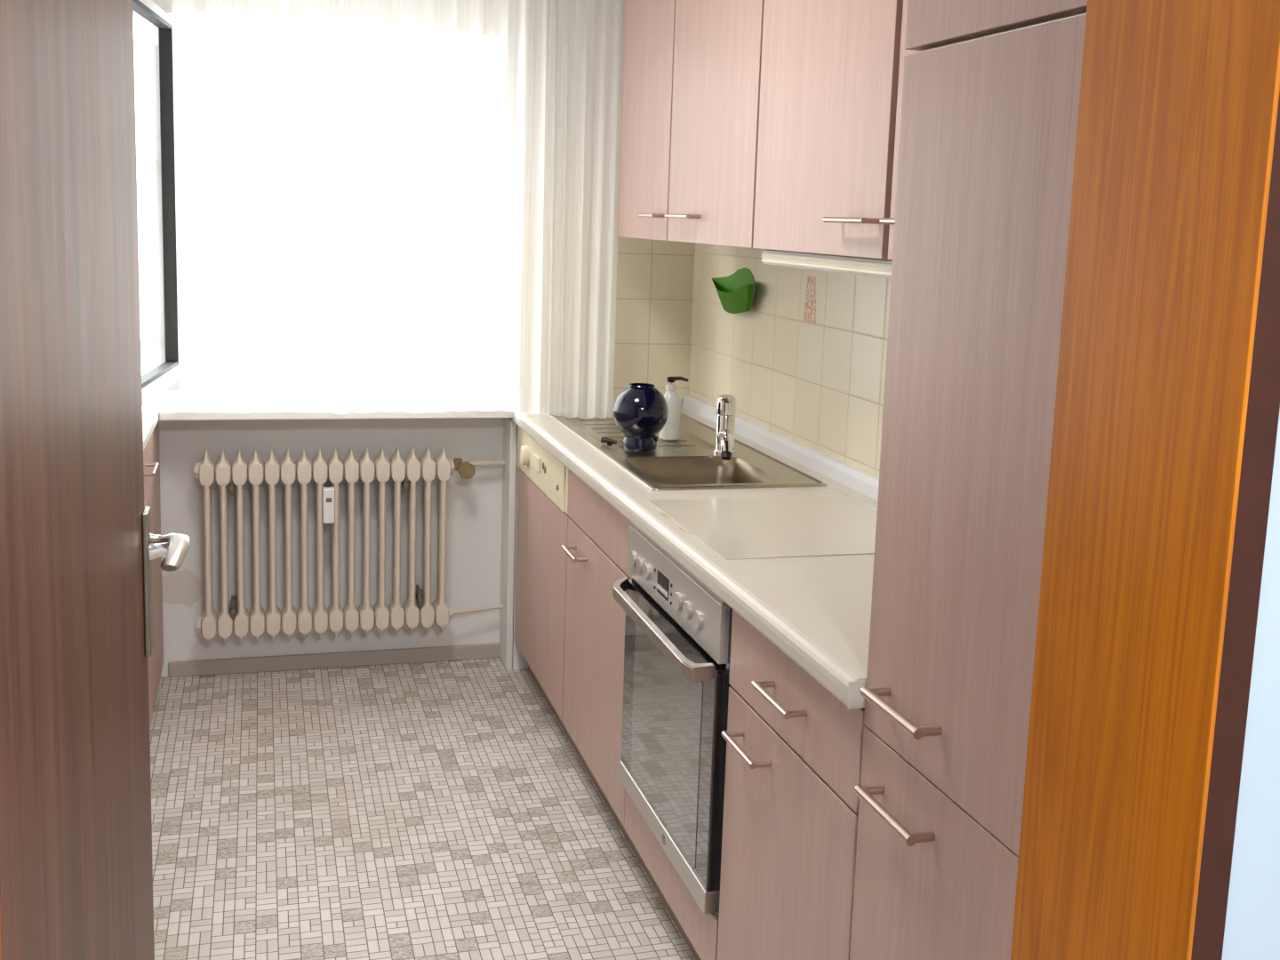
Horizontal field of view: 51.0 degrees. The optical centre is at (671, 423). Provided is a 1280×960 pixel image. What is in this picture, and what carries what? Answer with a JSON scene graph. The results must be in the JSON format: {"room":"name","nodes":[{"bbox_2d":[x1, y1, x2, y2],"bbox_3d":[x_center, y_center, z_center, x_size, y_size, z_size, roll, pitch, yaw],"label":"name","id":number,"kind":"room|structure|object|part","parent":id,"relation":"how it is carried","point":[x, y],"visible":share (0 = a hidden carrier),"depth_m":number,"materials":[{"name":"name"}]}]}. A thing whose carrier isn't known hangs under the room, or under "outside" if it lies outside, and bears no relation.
{"room":"kitchen","nodes":[
{"label":"kitchen","id":0,"kind":"room"},
{"bbox_2d":[133,0,694,676],"bbox_3d":[-1.022,-0.419,3.981,2.155,2.320,0.430,-1,9,-17],"label":"wall","id":1,"kind":"structure","parent":0,"point":[474,505],"depth_m":4.04,"materials":[{"name":"white paint"}]},
{"bbox_2d":[132,0,513,420],"bbox_3d":[-1.124,-0.537,3.562,1.518,1.130,0.805,-1,9,-17],"label":"window","id":2,"kind":"structure","parent":1,"relation":"in","point":[156,379],"depth_m":3.73,"materials":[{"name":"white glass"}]},
{"bbox_3d":[-1.251,-0.593,3.903,1.475,1.130,0.070,-1,9,-17],"label":"frame","id":3,"kind":"part","parent":2,"relation":"part of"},
{"bbox_2d":[193,446,454,645],"bbox_3d":[-1.010,0.354,3.939,0.733,0.570,0.154,-1,9,-17],"label":"radiator","id":4,"kind":"object","parent":1,"relation":"attached to","point":[406,474],"visible":1,"depth_m":3.90,"materials":[{"name":"beige metal"}]},
{"bbox_2d":[453,457,475,479],"bbox_3d":[-0.617,0.135,3.996,0.059,0.054,0.071,-1,9,-17],"label":"radiator valve","id":5,"kind":"object","parent":4,"relation":"attached to","point":[466,469],"visible":1,"depth_m":3.97,"materials":[{"name":"gold metal"}]},
{"bbox_3d":[-0.610,0.138,3.989,0.049,0.050,0.052,-1,9,-17],"label":"valve knob","id":6,"kind":"part","parent":5,"relation":"part of","materials":[{"name":"gold metal"}]},
{"bbox_2d":[467,459,505,466],"bbox_3d":[-0.573,0.122,4.054,0.148,0.022,0.029,-3,10,-29],"label":"pipe","id":7,"kind":"object","parent":5,"relation":"attached to","point":[497,462],"visible":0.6,"depth_m":4.06,"materials":[{"name":"beige metal"}]},
{"bbox_2d":[452,604,503,615],"bbox_3d":[-0.595,0.570,4.114,0.162,0.016,0.012,-2,10,-28],"label":"pipe","id":8,"kind":"object","parent":4,"relation":"attached to","point":[499,606],"visible":1,"depth_m":4.11,"materials":[{"name":"beige metal"}]},
{"bbox_2d":[168,642,499,677],"bbox_3d":[-1.004,0.718,4.079,0.988,0.045,0.014,-1,9,-17],"label":"baseboard","id":9,"kind":"structure","parent":1,"relation":"attached to","point":[483,651],"depth_m":4.06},
{"bbox_2d":[499,417,517,669],"bbox_3d":[-0.501,0.363,4.115,0.020,0.772,0.126,-1,9,-17],"label":"trim","id":10,"kind":"structure","parent":1,"relation":"attached to","point":[509,427],"depth_m":4.08,"materials":[{"name":"white paint"}]},
{"bbox_2d":[149,657,695,959],"bbox_3d":[-0.107,1.210,1.398,2.370,0.060,5.760,-1,9,-17],"label":"floor","id":11,"kind":"structure","parent":0,"point":[444,810],"depth_m":3.03,"materials":[{"name":"tile"}]},
{"bbox_2d":[142,403,163,727],"bbox_3d":[-1.532,0.456,3.117,0.620,0.812,1.444,-1,9,-17],"label":"base cabinet","id":12,"kind":"object","parent":11,"relation":"on","point":[150,412],"visible":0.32,"depth_m":3.62,"materials":[{"name":"pink wood"}]},
{"bbox_3d":[-1.365,0.098,3.480,0.019,0.142,0.715,-1,9,-17],"label":"drawer","id":13,"kind":"part","parent":12,"relation":"part of","materials":[{"name":"pink wood"}]},
{"bbox_3d":[-1.287,0.113,3.309,0.032,0.010,0.140,-1,9,-17],"label":"handle","id":14,"kind":"part","parent":12,"relation":"part of","materials":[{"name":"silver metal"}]},
{"bbox_2d":[514,425,578,754],"bbox_3d":[-0.129,0.425,3.801,0.548,0.770,0.685,-1,9,-17],"label":"dishwasher","id":15,"kind":"object","parent":11,"relation":"on","point":[542,479],"visible":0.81,"depth_m":3.67,"materials":[{"name":"pink wood"}]},
{"bbox_3d":[-0.420,0.090,3.835,0.018,0.056,0.056,-1,9,-17],"label":"knob","id":16,"kind":"part","parent":15,"relation":"part of","materials":[{"name":"beige plastic"}]},
{"bbox_3d":[-0.355,0.111,3.694,0.023,0.131,0.653,-1,9,-17],"label":"control panel","id":17,"kind":"part","parent":15,"relation":"part of","materials":[{"name":"beige plastic"}]},
{"bbox_3d":[-0.361,0.448,3.731,0.019,0.539,0.679,-1,9,-17],"label":"door","id":18,"kind":"part","parent":15,"relation":"part of","materials":[{"name":"pink wood"}]},
{"bbox_2d":[560,469,642,866],"bbox_3d":[0.054,0.527,3.180,0.561,0.768,0.620,-1,9,-17],"label":"base cabinet","id":19,"kind":"object","parent":11,"relation":"on","point":[596,549],"visible":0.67,"depth_m":3.09,"materials":[{"name":"pink wood"}]},
{"bbox_3d":[-0.233,0.311,3.212,0.035,0.010,0.130,-1,9,-17],"label":"handle","id":20,"kind":"part","parent":19,"relation":"part of","materials":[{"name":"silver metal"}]},
{"bbox_3d":[-0.171,0.549,3.112,0.019,0.539,0.612,-1,9,-17],"label":"door","id":21,"kind":"part","parent":19,"relation":"part of","materials":[{"name":"pink wood"}]},
{"bbox_3d":[-0.159,0.213,3.062,0.019,0.128,0.615,-1,9,-17],"label":"blank panel","id":22,"kind":"part","parent":19,"relation":"part of","materials":[{"name":"pink wood"}]},
{"bbox_2d":[624,790,718,959],"bbox_3d":[0.248,0.620,2.607,0.526,0.770,0.600,-1,9,-17],"label":"base cabinet","id":23,"kind":"object","parent":11,"relation":"on","point":[700,931],"visible":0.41,"depth_m":2.54,"materials":[{"name":"pink wood"}]},
{"bbox_2d":[612,521,732,918],"bbox_3d":[0.209,0.518,2.578,0.564,0.559,0.592,-1,9,-17],"label":"oven","id":24,"kind":"object","parent":23,"relation":"in","point":[678,631],"visible":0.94,"depth_m":2.42,"materials":[{"name":"silver metal"}]},
{"bbox_3d":[-0.077,0.273,2.711,0.006,0.033,0.033,-1,9,-17],"label":"knob","id":25,"kind":"part","parent":24,"relation":"part of","materials":[{"name":"silver metal"}]},
{"bbox_3d":[-0.063,0.281,2.663,0.006,0.033,0.033,-1,9,-17],"label":"knob","id":26,"kind":"part","parent":24,"relation":"part of","materials":[{"name":"silver metal"}]},
{"bbox_3d":[-0.048,0.289,2.616,0.006,0.033,0.033,-1,9,-17],"label":"knob","id":27,"kind":"part","parent":24,"relation":"part of","materials":[{"name":"silver metal"}]},
{"bbox_3d":[-0.032,0.370,2.485,0.050,0.025,0.576,-1,9,-17],"label":"handle","id":28,"kind":"part","parent":24,"relation":"part of","materials":[{"name":"metal"}]},
{"bbox_3d":[-0.011,0.774,2.559,0.032,0.041,0.574,-1,9,-17],"label":"trim","id":29,"kind":"part","parent":24,"relation":"part of","materials":[{"name":"metal"}]},
{"bbox_3d":[-0.002,0.560,2.527,0.030,0.394,0.574,-1,9,-17],"label":"door","id":30,"kind":"part","parent":24,"relation":"part of","materials":[{"name":"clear glass"}]},
{"bbox_3d":[0.013,0.321,2.418,0.006,0.033,0.033,-1,9,-17],"label":"knob","id":31,"kind":"part","parent":24,"relation":"part of","materials":[{"name":"silver metal"}]},
{"bbox_3d":[0.011,0.298,2.487,0.032,0.112,0.582,-1,9,-17],"label":"control panel","id":32,"kind":"part","parent":24,"relation":"part of","materials":[{"name":"silver metal"}]},
{"bbox_3d":[0.029,0.329,2.366,0.006,0.033,0.033,-1,9,-17],"label":"knob","id":33,"kind":"part","parent":24,"relation":"part of","materials":[{"name":"silver metal"}]},
{"bbox_3d":[0.046,0.339,2.309,0.006,0.033,0.033,-1,9,-17],"label":"knob","id":34,"kind":"part","parent":24,"relation":"part of","materials":[{"name":"silver metal"}]},
{"bbox_3d":[0.096,0.564,2.246,0.016,0.556,0.016,-1,9,-17],"label":"trim","id":35,"kind":"part","parent":24,"relation":"part of","materials":[{"name":"black metal"}]},
{"bbox_2d":[716,608,865,959],"bbox_3d":[0.392,0.705,2.078,0.561,0.770,0.507,-1,9,-17],"label":"base cabinet","id":36,"kind":"object","parent":11,"relation":"on","point":[794,759],"visible":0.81,"depth_m":1.97,"materials":[{"name":"pink wood"}]},
{"bbox_2d":[512,394,879,709],"bbox_3d":[0.140,0.137,2.918,0.552,0.078,2.418,-1,9,-17],"label":"countertop","id":37,"kind":"structure","parent":36,"relation":"on","point":[815,610],"depth_m":2.27,"materials":[{"name":"white laminate"}]},
{"bbox_2d":[547,411,826,490],"bbox_3d":[-0.009,0.117,3.426,0.405,0.173,1.110,-1,9,-17],"label":"sink","id":38,"kind":"object","parent":37,"relation":"in","point":[690,461],"visible":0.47,"depth_m":3.25,"materials":[{"name":"metal"}]},
{"bbox_3d":[-0.156,0.044,3.367,0.040,0.021,0.015,3,9,9],"label":"waste knob","id":39,"kind":"part","parent":38,"relation":"part of","materials":[{"name":"plastic"}]},
{"bbox_2d":[613,383,668,451],"bbox_3d":[-0.075,-0.017,3.299,0.137,0.161,0.137,-1,9,-17],"label":"vessel","id":40,"kind":"object","parent":38,"relation":"on","point":[640,410],"visible":1,"depth_m":3.25,"materials":[{"name":"ceramic"}]},
{"bbox_2d":[658,376,687,440],"bbox_3d":[0.004,-0.043,3.505,0.069,0.166,0.054,-1,9,-17],"label":"soap dispenser","id":41,"kind":"object","parent":38,"relation":"on","point":[670,431],"visible":0.89,"depth_m":3.48,"materials":[{"name":"plastic"}]},
{"bbox_3d":[0.063,0.180,3.094,0.287,0.153,0.338,-1,9,-17],"label":"bowl","id":42,"kind":"part","parent":38,"relation":"part of","materials":[{"name":"metal"}]},
{"bbox_2d":[713,394,736,460],"bbox_3d":[0.140,0.005,3.252,0.054,0.152,0.167,1,9,-6],"label":"tap","id":43,"kind":"object","parent":37,"relation":"on","point":[726,404],"visible":1,"depth_m":3.28,"materials":[{"name":"silver metal"}]},
{"bbox_3d":[0.131,0.046,3.248,0.036,0.057,0.138,2,9,1],"label":"spout","id":44,"kind":"part","parent":43,"relation":"part of","materials":[{"name":"silver metal"}]},
{"bbox_3d":[0.130,-0.049,3.285,0.049,0.057,0.082,6,9,22],"label":"lever","id":45,"kind":"part","parent":43,"relation":"part of","materials":[{"name":"silver metal"}]},
{"bbox_2d":[648,495,877,559],"bbox_3d":[0.234,0.191,2.567,0.442,0.001,0.485,-1,9,-17],"label":"cover plate","id":46,"kind":"object","parent":37,"relation":"on","point":[781,526],"visible":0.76,"depth_m":2.55,"materials":[{"name":"beige glass"}]},
{"bbox_3d":[0.116,0.504,2.076,0.035,0.010,0.131,-1,9,-17],"label":"handle","id":47,"kind":"part","parent":36,"relation":"part of","materials":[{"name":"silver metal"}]},
{"bbox_3d":[0.155,0.399,1.943,0.035,0.010,0.133,-1,9,-17],"label":"handle","id":48,"kind":"part","parent":36,"relation":"part of","materials":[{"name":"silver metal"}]},
{"bbox_3d":[0.178,0.397,1.960,0.019,0.138,0.497,-1,9,-17],"label":"drawer","id":49,"kind":"part","parent":36,"relation":"part of","materials":[{"name":"pink wood"}]},
{"bbox_2d":[849,0,1087,959],"bbox_3d":[0.569,0.079,1.477,0.562,2.200,0.534,-1,9,-17],"label":"tall cabinet","id":50,"kind":"object","parent":11,"relation":"on","point":[991,89],"visible":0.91,"depth_m":1.46,"materials":[{"name":"pink wood"}]},
{"bbox_3d":[0.263,0.462,1.590,0.036,0.012,0.142,-1,9,-17],"label":"handle","id":51,"kind":"part","parent":50,"relation":"part of","materials":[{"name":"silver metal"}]},
{"bbox_3d":[0.268,0.337,1.571,0.036,0.012,0.142,-1,9,-17],"label":"handle","id":52,"kind":"part","parent":50,"relation":"part of","materials":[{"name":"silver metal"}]},
{"bbox_3d":[0.320,0.750,1.509,0.019,0.657,0.532,-1,9,-17],"label":"door","id":53,"kind":"part","parent":50,"relation":"part of","materials":[{"name":"pink wood"}]},
{"bbox_3d":[0.373,-0.703,1.289,0.019,0.611,0.532,-1,9,-17],"label":"door","id":54,"kind":"part","parent":50,"relation":"part of","materials":[{"name":"pink wood"}]},
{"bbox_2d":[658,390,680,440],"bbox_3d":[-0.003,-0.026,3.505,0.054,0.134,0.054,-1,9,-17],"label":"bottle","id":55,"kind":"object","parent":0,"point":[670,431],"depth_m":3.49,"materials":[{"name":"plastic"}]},
{"bbox_2d":[1221,408,1279,959],"bbox_3d":[-0.018,0.084,0.900,2.270,2.320,0.203,-1,9,-17],"label":"wall","id":56,"kind":"structure","parent":0,"point":[1252,917],"depth_m":0.96,"materials":[{"name":"white paint"}]},
{"bbox_2d":[0,0,190,959],"bbox_3d":[-0.490,0.191,1.169,0.094,1.977,0.946,-1,9,-17],"label":"door","id":57,"kind":"structure","parent":56,"relation":"in","point":[78,546],"depth_m":1.00,"materials":[{"name":"brown wood"}]},
{"bbox_3d":[-0.625,0.188,1.599,0.007,0.175,0.040,-1,9,-17],"label":"plate","id":58,"kind":"part","parent":57,"relation":"part of","materials":[{"name":"metal"}]},
{"bbox_3d":[-0.580,0.148,1.564,0.035,0.025,0.101,-1,9,-17],"label":"handle","id":59,"kind":"part","parent":57,"relation":"part of","materials":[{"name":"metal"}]},
{"bbox_2d":[1010,0,1279,959],"bbox_3d":[0.391,0.208,1.051,0.102,2.060,0.221,-1,9,-17],"label":"trim","id":60,"kind":"structure","parent":56,"relation":"attached to","point":[1178,107],"depth_m":1.00,"materials":[{"name":"orange wood"}]},
{"bbox_2d":[1191,89,1279,959],"bbox_3d":[0.390,0.229,0.940,0.027,2.050,0.003,-1,9,-17],"label":"trim","id":61,"kind":"structure","parent":56,"relation":"attached to","point":[1263,406],"depth_m":0.92,"materials":[{"name":"brown wood"}]},
{"bbox_3d":[0.485,-0.206,2.937,0.115,2.320,3.440,-1,9,-17],"label":"wall","id":62,"kind":"structure","parent":0,"visible":0},
{"bbox_2d":[688,243,891,478],"bbox_3d":[0.410,-0.063,2.980,0.005,0.820,2.400,-1,9,-17],"label":"wall","id":63,"kind":"structure","parent":62,"relation":"attached to","point":[805,364],"depth_m":3.28,"materials":[{"name":"beige tile"}]},
{"bbox_2d":[616,0,675,240],"bbox_3d":[0.065,-0.916,3.484,0.344,0.870,0.488,-1,9,-17],"label":"upper cabinet","id":64,"kind":"object","parent":63,"relation":"attached to","point":[648,44],"visible":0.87,"depth_m":3.44,"materials":[{"name":"pink wood"}]},
{"bbox_3d":[0.014,-0.953,3.712,0.308,0.870,0.015,-1,9,-17],"label":"panel","id":65,"kind":"part","parent":64,"relation":"part of","materials":[{"name":"pink wood"}]},
{"bbox_3d":[-0.050,-0.520,3.343,0.034,0.009,0.132,-1,9,-17],"label":"handle","id":66,"kind":"part","parent":64,"relation":"part of","materials":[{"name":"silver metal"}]},
{"bbox_2d":[664,0,764,247],"bbox_3d":[0.223,-0.833,2.968,0.344,0.870,0.600,-1,9,-17],"label":"upper cabinet","id":67,"kind":"object","parent":63,"relation":"attached to","point":[716,76],"visible":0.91,"depth_m":2.92,"materials":[{"name":"pink wood"}]},
{"bbox_3d":[0.025,-0.480,3.097,0.034,0.009,0.172,-1,9,-17],"label":"handle","id":68,"kind":"part","parent":67,"relation":"part of","materials":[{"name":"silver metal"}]},
{"bbox_2d":[712,267,755,313],"bbox_3d":[0.152,-0.370,3.695,0.064,0.126,0.442,-1,9,-17],"label":"pocket","id":69,"kind":"object","parent":63,"relation":"attached to","point":[735,292],"visible":1,"depth_m":3.63,"materials":[{"name":"green plastic"}]},
{"bbox_3d":[0.170,-0.383,3.744,0.002,0.115,0.357,-1,9,-17],"label":"panel","id":70,"kind":"part","parent":69,"relation":"part of","materials":[{"name":"green plastic"}]},
{"bbox_2d":[752,0,903,259],"bbox_3d":[0.399,-0.739,2.395,0.344,0.870,0.608,-1,9,-17],"label":"upper cabinet","id":71,"kind":"object","parent":63,"relation":"attached to","point":[829,68],"visible":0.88,"depth_m":2.34,"materials":[{"name":"pink wood"}]},
{"bbox_2d":[761,249,892,278],"bbox_3d":[0.358,-0.261,2.240,0.064,0.030,1.012,-1,9,-17],"label":"lamp","id":72,"kind":"object","parent":71,"relation":"attached to","point":[878,268],"visible":0.45,"depth_m":2.38,"materials":[{"name":"white paint"}]},
{"bbox_3d":[0.296,-0.336,2.213,0.034,0.009,0.156,-1,9,-17],"label":"handle","id":73,"kind":"part","parent":71,"relation":"part of","materials":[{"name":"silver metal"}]},
{"bbox_2d":[879,0,919,260],"bbox_3d":[0.555,-0.657,1.887,0.344,0.870,0.465,-1,9,-17],"label":"upper cabinet","id":74,"kind":"object","parent":63,"relation":"attached to","point":[890,220],"visible":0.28,"depth_m":2.08,"materials":[{"name":"pink wood"}]},
{"bbox_3d":[0.355,-0.305,2.021,0.034,0.009,0.115,-1,9,-17],"label":"handle","id":75,"kind":"part","parent":74,"relation":"part of","materials":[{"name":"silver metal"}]},
{"bbox_3d":[-0.069,-1.178,1.201,2.370,0.080,6.100,-1,9,-17],"label":"ceiling","id":76,"kind":"structure","parent":0,"visible":0},
{"bbox_3d":[-0.743,-1.494,3.563,1.204,0.016,0.016,-1,9,-17],"label":"rail","id":77,"kind":"object","parent":76,"relation":"attached to","visible":0},
{"bbox_2d":[171,0,623,418],"bbox_3d":[-0.730,-0.759,3.666,1.185,1.479,0.129,1,9,-10],"label":"curtain","id":78,"kind":"object","parent":77,"relation":"hanging from","point":[381,205],"visible":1,"depth_m":3.69,"materials":[{"name":"fabric"}]},
{"label":"outside","id":79,"kind":"structure","parent":0,"visible":0},
{"bbox_2d":[160,390,179,392],"bbox_3d":[-2.733,1.889,11.521,18.000,3.380,7.800,-1,9,-17],"label":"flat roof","id":80,"kind":"structure","parent":79,"point":[164,391],"depth_m":14.34,"materials":[{"name":"white"}]},
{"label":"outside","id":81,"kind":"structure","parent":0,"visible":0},
{"bbox_2d":[133,39,179,390],"bbox_3d":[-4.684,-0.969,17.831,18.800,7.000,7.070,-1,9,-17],"label":"window pane","id":82,"kind":"structure","parent":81,"point":[142,63],"depth_m":14.29,"materials":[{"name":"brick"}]}
]}

